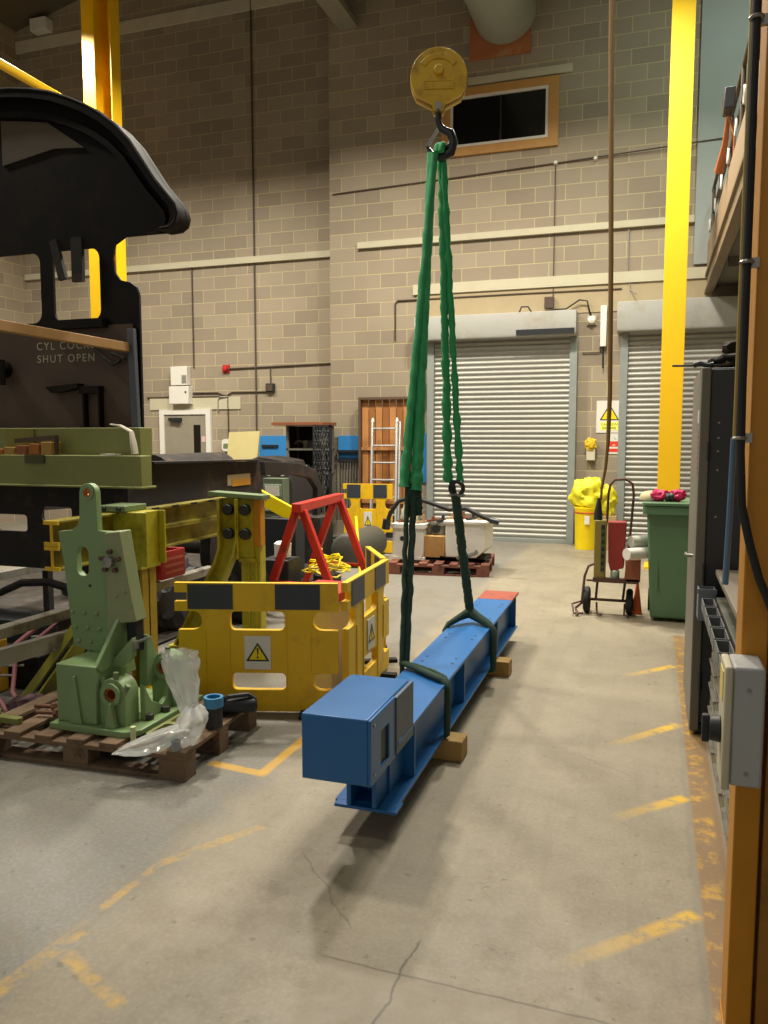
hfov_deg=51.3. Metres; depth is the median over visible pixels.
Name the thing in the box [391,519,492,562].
machine housing
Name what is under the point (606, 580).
shelf
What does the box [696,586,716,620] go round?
plastic tub
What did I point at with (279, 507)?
channel
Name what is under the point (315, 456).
rack
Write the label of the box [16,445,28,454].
wood packing
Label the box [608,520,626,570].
fire extinguisher
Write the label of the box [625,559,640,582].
box
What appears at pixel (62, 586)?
hose
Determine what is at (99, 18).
steel column
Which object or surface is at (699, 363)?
bar
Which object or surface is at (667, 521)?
wheelie bin
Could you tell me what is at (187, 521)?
girder
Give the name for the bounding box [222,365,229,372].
fire alarm
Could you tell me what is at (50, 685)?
channel
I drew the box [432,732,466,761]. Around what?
block
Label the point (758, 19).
cable conduit
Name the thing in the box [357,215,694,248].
trim
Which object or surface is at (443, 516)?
scrap offcut
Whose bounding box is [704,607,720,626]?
tray
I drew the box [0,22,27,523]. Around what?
wall
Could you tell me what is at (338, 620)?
barrier
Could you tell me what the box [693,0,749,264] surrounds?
wall panel
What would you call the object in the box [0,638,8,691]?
block
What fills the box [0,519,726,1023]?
floor
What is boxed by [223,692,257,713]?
tool
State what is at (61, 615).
support rail
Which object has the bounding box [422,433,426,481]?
board
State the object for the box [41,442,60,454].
wood packing
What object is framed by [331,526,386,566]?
ball
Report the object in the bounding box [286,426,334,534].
shelving unit
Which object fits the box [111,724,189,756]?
plastic bag
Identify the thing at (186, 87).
wall
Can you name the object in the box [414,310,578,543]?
door
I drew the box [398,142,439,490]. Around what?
sling
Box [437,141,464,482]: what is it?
sling
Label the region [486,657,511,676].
block
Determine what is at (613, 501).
bag
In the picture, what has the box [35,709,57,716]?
bolt
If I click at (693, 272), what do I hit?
trim
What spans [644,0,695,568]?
steel column
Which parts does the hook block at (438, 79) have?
name plate, plate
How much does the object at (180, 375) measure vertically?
0.340 m
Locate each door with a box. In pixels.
[159,409,212,453]
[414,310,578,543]
[616,296,737,545]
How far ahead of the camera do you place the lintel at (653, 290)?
12.13 m
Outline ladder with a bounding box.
[370,418,401,521]
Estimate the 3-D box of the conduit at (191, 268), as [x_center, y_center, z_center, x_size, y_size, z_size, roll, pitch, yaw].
[-3.474,-3.534,14.533,0.022,1.800,0.022,5,7,41]
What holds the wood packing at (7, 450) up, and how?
on the locomotive
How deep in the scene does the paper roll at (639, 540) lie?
7.12 m
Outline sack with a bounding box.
[400,506,422,520]
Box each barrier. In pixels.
[174,581,338,719]
[314,580,348,688]
[341,559,396,679]
[343,484,392,554]
[364,546,397,663]
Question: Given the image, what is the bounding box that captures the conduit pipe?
[722,0,751,584]
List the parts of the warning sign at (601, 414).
yellow panel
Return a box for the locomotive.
[0,87,321,573]
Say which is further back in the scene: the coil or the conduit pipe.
the coil
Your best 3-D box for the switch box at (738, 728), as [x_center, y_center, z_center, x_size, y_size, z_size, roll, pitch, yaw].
[0.876,0.526,2.021,0.136,0.310,0.144,2,6,18]
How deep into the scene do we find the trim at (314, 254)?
14.24 m
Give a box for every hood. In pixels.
[414,310,577,341]
[617,296,737,333]
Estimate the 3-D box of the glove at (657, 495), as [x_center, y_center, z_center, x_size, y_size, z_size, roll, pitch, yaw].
[2.455,-0.150,7.101,0.180,0.109,0.140,2,6,18]
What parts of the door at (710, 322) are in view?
guide rail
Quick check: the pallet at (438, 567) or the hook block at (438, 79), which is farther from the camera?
the pallet at (438, 567)
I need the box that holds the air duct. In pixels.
[464,0,536,61]
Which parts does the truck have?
handle frame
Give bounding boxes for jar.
[610,570,619,578]
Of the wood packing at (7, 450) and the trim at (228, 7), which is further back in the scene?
the trim at (228, 7)
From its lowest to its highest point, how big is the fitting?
0.150 m
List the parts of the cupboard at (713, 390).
door, panel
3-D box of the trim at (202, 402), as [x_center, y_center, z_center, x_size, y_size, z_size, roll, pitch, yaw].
[-3.481,-1.991,14.689,1.900,0.220,0.020,2,6,18]
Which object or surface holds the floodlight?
on the mezzanine
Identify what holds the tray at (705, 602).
on the base cabinet at (720, 616)
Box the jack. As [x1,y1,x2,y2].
[101,503,165,688]
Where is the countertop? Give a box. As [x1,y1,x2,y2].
[716,569,738,619]
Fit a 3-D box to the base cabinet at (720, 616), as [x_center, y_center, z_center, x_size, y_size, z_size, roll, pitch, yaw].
[1.792,0.840,3.458,0.738,0.930,1.520,2,6,18]
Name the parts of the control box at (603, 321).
lever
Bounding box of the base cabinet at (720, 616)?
[701,569,738,841]
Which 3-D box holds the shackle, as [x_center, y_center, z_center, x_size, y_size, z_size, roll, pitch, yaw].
[0.464,-0.151,5.114,0.112,0.113,0.028,2,6,18]
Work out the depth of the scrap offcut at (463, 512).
9.68 m
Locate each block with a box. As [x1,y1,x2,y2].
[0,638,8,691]
[410,47,466,161]
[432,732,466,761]
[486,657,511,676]
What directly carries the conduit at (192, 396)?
attached to the wall at (186, 87)
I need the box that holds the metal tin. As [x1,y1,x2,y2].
[303,440,308,447]
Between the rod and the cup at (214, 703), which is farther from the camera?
the rod
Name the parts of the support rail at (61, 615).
trestle leg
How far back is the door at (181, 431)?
14.74 m
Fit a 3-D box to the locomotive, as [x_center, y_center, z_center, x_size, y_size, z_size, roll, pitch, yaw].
[-2.585,-1.054,7.020,3.481,4.045,5.398,2,6,18]
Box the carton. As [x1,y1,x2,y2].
[602,514,616,549]
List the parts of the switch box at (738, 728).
rotary handle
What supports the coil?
on the floor
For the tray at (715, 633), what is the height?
0.055 m
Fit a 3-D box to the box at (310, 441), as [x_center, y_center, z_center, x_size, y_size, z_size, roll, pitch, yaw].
[-1.130,-1.113,13.170,0.130,0.130,0.250,2,6,18]
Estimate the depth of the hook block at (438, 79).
4.53 m
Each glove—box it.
[650,489,669,500]
[668,489,686,501]
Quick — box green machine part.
[50,483,202,737]
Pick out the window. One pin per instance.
(519, 114)
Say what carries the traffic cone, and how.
on the floor
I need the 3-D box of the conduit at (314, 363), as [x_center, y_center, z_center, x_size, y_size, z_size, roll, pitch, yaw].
[-1.834,-2.567,14.072,2.120,0.066,0.026,2,6,18]
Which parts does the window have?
pane, frame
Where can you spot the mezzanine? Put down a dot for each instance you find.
(723, 252)
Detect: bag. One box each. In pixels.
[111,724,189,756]
[161,647,199,712]
[175,703,208,747]
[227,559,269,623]
[568,477,607,507]
[601,484,617,515]
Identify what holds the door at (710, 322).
in the wall at (379, 135)
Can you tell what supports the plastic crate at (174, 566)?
on the support rail at (61, 615)
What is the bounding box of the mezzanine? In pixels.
[704,5,761,293]
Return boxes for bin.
[574,506,594,549]
[633,490,689,619]
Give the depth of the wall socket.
14.46 m
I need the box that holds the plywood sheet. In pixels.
[227,431,260,461]
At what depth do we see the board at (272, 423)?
12.94 m
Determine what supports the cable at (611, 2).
hanging from the ceiling
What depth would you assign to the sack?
9.90 m
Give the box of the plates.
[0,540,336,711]
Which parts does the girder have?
plate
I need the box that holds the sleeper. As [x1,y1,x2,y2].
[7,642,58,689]
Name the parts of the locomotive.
frame, stretcher plate, cab rail, frame, data plate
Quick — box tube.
[130,726,135,740]
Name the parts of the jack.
cap plate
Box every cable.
[332,137,722,194]
[600,0,613,499]
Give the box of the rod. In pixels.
[354,516,360,571]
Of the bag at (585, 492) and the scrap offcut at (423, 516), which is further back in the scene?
the bag at (585, 492)
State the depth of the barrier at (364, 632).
5.07 m
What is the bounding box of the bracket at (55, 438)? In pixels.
[14,435,58,453]
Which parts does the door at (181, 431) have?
glass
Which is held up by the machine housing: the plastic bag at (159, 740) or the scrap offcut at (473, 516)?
the scrap offcut at (473, 516)
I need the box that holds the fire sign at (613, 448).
[609,433,617,453]
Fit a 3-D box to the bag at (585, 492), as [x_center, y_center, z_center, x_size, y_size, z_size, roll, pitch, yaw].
[2.981,-0.299,11.679,0.590,0.439,0.390,2,6,18]
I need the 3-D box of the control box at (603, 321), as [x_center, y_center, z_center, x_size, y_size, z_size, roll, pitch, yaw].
[3.277,-2.612,11.953,0.090,0.920,0.090,2,6,18]
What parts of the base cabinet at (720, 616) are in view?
drawer handle, drawer handle, drawer handle, drawer, drawer handle, drawer, drawer, drawer, drawer handle, drawer handle, drawer, drawer handle, drawer, drawer handle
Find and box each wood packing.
[4,447,16,454]
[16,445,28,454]
[29,444,40,454]
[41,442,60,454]
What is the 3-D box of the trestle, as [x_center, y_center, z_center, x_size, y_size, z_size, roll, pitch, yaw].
[-0.622,0.387,7.817,0.862,1.051,1.407,1,5,13]
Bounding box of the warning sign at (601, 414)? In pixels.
[596,400,618,432]
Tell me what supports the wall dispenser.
attached to the wall at (379, 135)
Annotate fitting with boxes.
[587,314,596,324]
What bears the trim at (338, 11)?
attached to the wall at (379, 135)
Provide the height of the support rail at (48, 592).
0.570 m
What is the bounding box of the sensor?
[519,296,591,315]
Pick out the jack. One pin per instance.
(147, 527)
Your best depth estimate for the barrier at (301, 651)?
4.68 m
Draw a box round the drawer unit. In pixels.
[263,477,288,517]
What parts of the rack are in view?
hanging chain, hanging chain, hanging chain, hanging chain, hanging chain, hanging chain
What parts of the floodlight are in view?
arm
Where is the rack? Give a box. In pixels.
[313,425,335,539]
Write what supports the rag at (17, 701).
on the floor
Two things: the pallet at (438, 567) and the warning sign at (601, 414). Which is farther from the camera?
the warning sign at (601, 414)
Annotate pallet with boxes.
[0,690,256,781]
[389,553,494,577]
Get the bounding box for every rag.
[3,693,43,711]
[110,424,138,453]
[713,340,738,367]
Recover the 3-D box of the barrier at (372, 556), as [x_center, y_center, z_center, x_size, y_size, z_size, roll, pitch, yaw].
[-0.064,0.684,5.962,0.241,0.780,0.623,-1,5,-11]
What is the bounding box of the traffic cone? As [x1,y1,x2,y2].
[632,584,641,614]
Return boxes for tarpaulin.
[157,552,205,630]
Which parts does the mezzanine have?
rail post, rail post, rail post, handrail, rail post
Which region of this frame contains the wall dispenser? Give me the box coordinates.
[585,437,596,460]
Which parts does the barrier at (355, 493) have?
sign plate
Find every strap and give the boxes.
[707,353,735,363]
[711,361,738,367]
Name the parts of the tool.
handle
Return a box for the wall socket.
[222,439,227,450]
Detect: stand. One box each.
[167,490,269,648]
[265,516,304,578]
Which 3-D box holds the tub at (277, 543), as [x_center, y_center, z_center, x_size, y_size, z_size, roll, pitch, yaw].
[-0.984,0.365,7.777,0.170,0.160,0.170,2,6,18]
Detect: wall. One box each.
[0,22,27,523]
[16,0,330,519]
[329,0,738,542]
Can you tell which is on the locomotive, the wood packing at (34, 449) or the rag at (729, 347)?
the wood packing at (34, 449)
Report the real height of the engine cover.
1.360 m
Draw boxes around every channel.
[0,629,83,666]
[21,625,84,695]
[262,490,299,518]
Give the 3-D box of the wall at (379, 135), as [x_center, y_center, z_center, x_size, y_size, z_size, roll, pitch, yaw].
[3.290,-5.124,12.187,8.560,11.200,0.800,2,6,18]
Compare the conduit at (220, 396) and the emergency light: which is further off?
the emergency light
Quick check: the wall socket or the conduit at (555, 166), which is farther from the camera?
the wall socket
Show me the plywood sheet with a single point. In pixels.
(241, 445)
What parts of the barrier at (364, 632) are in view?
sign plate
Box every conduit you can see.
[147,396,228,437]
[191,268,193,367]
[193,391,265,395]
[217,396,228,410]
[228,363,330,368]
[250,0,256,430]
[394,288,621,339]
[553,166,555,295]
[627,228,635,293]
[732,0,767,609]
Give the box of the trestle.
[266,493,365,612]
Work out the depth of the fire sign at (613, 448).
12.07 m
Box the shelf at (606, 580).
[593,577,638,583]
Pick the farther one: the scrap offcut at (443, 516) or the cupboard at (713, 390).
the scrap offcut at (443, 516)
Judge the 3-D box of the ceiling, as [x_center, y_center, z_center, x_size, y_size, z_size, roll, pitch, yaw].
[-2.618,-9.150,5.222,15.600,2.100,16.800,2,6,18]
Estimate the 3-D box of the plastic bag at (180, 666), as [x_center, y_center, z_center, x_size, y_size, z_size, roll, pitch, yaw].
[-1.015,0.854,4.007,0.250,0.330,0.115,2,6,25]
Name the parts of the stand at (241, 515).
cap plate, head plate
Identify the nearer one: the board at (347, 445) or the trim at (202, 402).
the board at (347, 445)
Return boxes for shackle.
[448,480,464,496]
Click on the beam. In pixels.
(374, 736)
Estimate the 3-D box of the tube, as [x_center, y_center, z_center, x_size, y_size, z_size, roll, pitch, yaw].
[-1.223,1.083,3.900,0.025,0.075,0.026,2,6,18]
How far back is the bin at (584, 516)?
11.57 m
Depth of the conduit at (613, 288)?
12.40 m
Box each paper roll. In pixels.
[622,547,647,559]
[628,535,647,546]
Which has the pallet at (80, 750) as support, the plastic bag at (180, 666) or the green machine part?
the green machine part
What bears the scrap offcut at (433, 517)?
on the machine housing
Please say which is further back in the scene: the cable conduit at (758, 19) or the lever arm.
the lever arm
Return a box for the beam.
[302,590,518,814]
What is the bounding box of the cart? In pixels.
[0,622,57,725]
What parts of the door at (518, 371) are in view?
guide rail, guide rail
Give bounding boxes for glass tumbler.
[171,739,180,751]
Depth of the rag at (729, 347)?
4.48 m
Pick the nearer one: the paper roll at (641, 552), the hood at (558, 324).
the paper roll at (641, 552)
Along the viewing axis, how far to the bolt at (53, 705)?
4.34 m
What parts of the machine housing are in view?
rail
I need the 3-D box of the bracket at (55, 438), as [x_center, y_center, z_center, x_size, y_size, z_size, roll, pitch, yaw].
[-2.391,-0.464,5.505,0.362,0.130,0.040,2,6,18]
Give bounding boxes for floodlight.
[714,86,735,173]
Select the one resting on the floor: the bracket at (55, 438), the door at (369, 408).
the door at (369, 408)
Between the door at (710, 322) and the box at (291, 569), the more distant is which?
the door at (710, 322)
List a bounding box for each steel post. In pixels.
[719,0,767,1023]
[751,648,767,1023]
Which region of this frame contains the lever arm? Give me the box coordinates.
[0,708,22,724]
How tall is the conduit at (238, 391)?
0.084 m
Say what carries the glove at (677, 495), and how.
on the wheelie bin at (667, 521)
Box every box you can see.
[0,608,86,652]
[266,383,274,391]
[266,555,300,581]
[309,440,320,447]
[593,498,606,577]
[600,305,606,367]
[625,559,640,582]
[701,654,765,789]
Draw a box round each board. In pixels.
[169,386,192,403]
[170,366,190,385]
[259,436,285,456]
[271,422,335,425]
[337,436,357,512]
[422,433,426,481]
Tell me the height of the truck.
1.252 m
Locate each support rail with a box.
[0,565,210,661]
[0,567,53,611]
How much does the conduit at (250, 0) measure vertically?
9.540 m
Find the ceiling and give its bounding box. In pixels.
[0,0,76,31]
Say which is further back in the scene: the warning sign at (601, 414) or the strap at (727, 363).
the warning sign at (601, 414)
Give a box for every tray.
[701,598,716,616]
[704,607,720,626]
[707,617,724,637]
[710,628,729,650]
[714,640,734,665]
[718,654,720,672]
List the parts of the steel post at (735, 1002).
plate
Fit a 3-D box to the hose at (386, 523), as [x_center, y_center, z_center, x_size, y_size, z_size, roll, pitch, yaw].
[0.655,0.018,9.471,1.435,0.436,0.100,2,6,18]
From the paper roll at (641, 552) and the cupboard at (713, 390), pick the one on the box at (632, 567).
the paper roll at (641, 552)
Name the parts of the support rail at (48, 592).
trestle leg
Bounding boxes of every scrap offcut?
[416,515,426,523]
[427,516,441,521]
[436,515,446,521]
[462,511,471,518]
[466,514,478,519]
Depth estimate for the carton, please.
11.54 m
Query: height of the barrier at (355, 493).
0.980 m
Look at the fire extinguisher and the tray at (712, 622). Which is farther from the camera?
the fire extinguisher
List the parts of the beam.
plate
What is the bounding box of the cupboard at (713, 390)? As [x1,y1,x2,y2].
[683,367,740,733]
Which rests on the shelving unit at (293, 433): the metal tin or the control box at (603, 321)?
the metal tin
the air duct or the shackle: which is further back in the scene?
the air duct
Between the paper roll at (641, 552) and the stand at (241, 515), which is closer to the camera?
the stand at (241, 515)
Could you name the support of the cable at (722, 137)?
attached to the wall at (379, 135)
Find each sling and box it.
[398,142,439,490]
[399,481,450,738]
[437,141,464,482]
[442,480,496,672]
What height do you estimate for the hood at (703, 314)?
0.421 m
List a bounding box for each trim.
[15,0,303,53]
[24,250,329,280]
[150,397,240,409]
[316,0,357,29]
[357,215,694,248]
[413,267,706,295]
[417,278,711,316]
[468,63,572,86]
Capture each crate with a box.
[156,547,184,579]
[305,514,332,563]
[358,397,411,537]
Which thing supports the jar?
on the truck
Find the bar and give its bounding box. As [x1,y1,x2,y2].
[672,361,721,367]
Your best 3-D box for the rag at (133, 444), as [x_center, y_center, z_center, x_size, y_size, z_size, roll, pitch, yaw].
[-1.720,-0.481,5.267,0.229,0.203,0.061,2,6,24]
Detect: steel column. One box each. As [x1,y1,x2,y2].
[0,0,126,317]
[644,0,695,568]
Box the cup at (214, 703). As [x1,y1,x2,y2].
[203,693,223,728]
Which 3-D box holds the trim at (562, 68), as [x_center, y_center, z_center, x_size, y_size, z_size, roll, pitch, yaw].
[2.035,-6.577,12.035,1.570,0.120,0.030,2,6,18]
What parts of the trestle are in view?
leg, leg, leg, leg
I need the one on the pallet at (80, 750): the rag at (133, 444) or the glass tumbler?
the glass tumbler
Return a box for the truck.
[571,478,638,617]
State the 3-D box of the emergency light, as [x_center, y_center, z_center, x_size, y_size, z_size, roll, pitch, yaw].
[-6.392,-9.082,14.916,0.360,0.260,0.200,2,6,18]
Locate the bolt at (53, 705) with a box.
[34,702,57,710]
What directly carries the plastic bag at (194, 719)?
on the pallet at (80, 750)
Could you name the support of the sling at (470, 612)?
hanging from the shackle
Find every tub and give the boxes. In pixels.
[274,541,290,558]
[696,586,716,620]
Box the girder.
[43,497,227,571]
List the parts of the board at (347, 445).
hanging rod, hanging rod, hanging rod, hanging rod, hanging rod, hanging rod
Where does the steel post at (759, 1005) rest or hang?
on the floor
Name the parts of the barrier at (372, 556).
panel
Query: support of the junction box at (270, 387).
attached to the wall at (186, 87)
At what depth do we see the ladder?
12.65 m
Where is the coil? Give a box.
[302,549,350,581]
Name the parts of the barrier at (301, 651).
sign plate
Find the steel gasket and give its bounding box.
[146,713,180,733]
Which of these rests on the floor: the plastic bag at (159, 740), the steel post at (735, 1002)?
the steel post at (735, 1002)
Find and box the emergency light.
[29,16,52,35]
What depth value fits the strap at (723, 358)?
4.30 m
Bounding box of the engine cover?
[253,455,312,513]
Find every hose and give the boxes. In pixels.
[0,578,91,650]
[382,497,499,529]
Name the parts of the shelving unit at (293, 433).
panel, shelf, panel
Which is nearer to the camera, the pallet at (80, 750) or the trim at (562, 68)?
the pallet at (80, 750)
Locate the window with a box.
[441,75,558,157]
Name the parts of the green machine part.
upright plate, cheek plate, plate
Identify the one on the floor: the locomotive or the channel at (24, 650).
the channel at (24, 650)
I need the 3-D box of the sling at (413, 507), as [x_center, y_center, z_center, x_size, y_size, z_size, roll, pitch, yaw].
[0.184,0.498,4.252,0.198,1.305,0.609,-1,5,-14]
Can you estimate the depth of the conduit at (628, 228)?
11.75 m

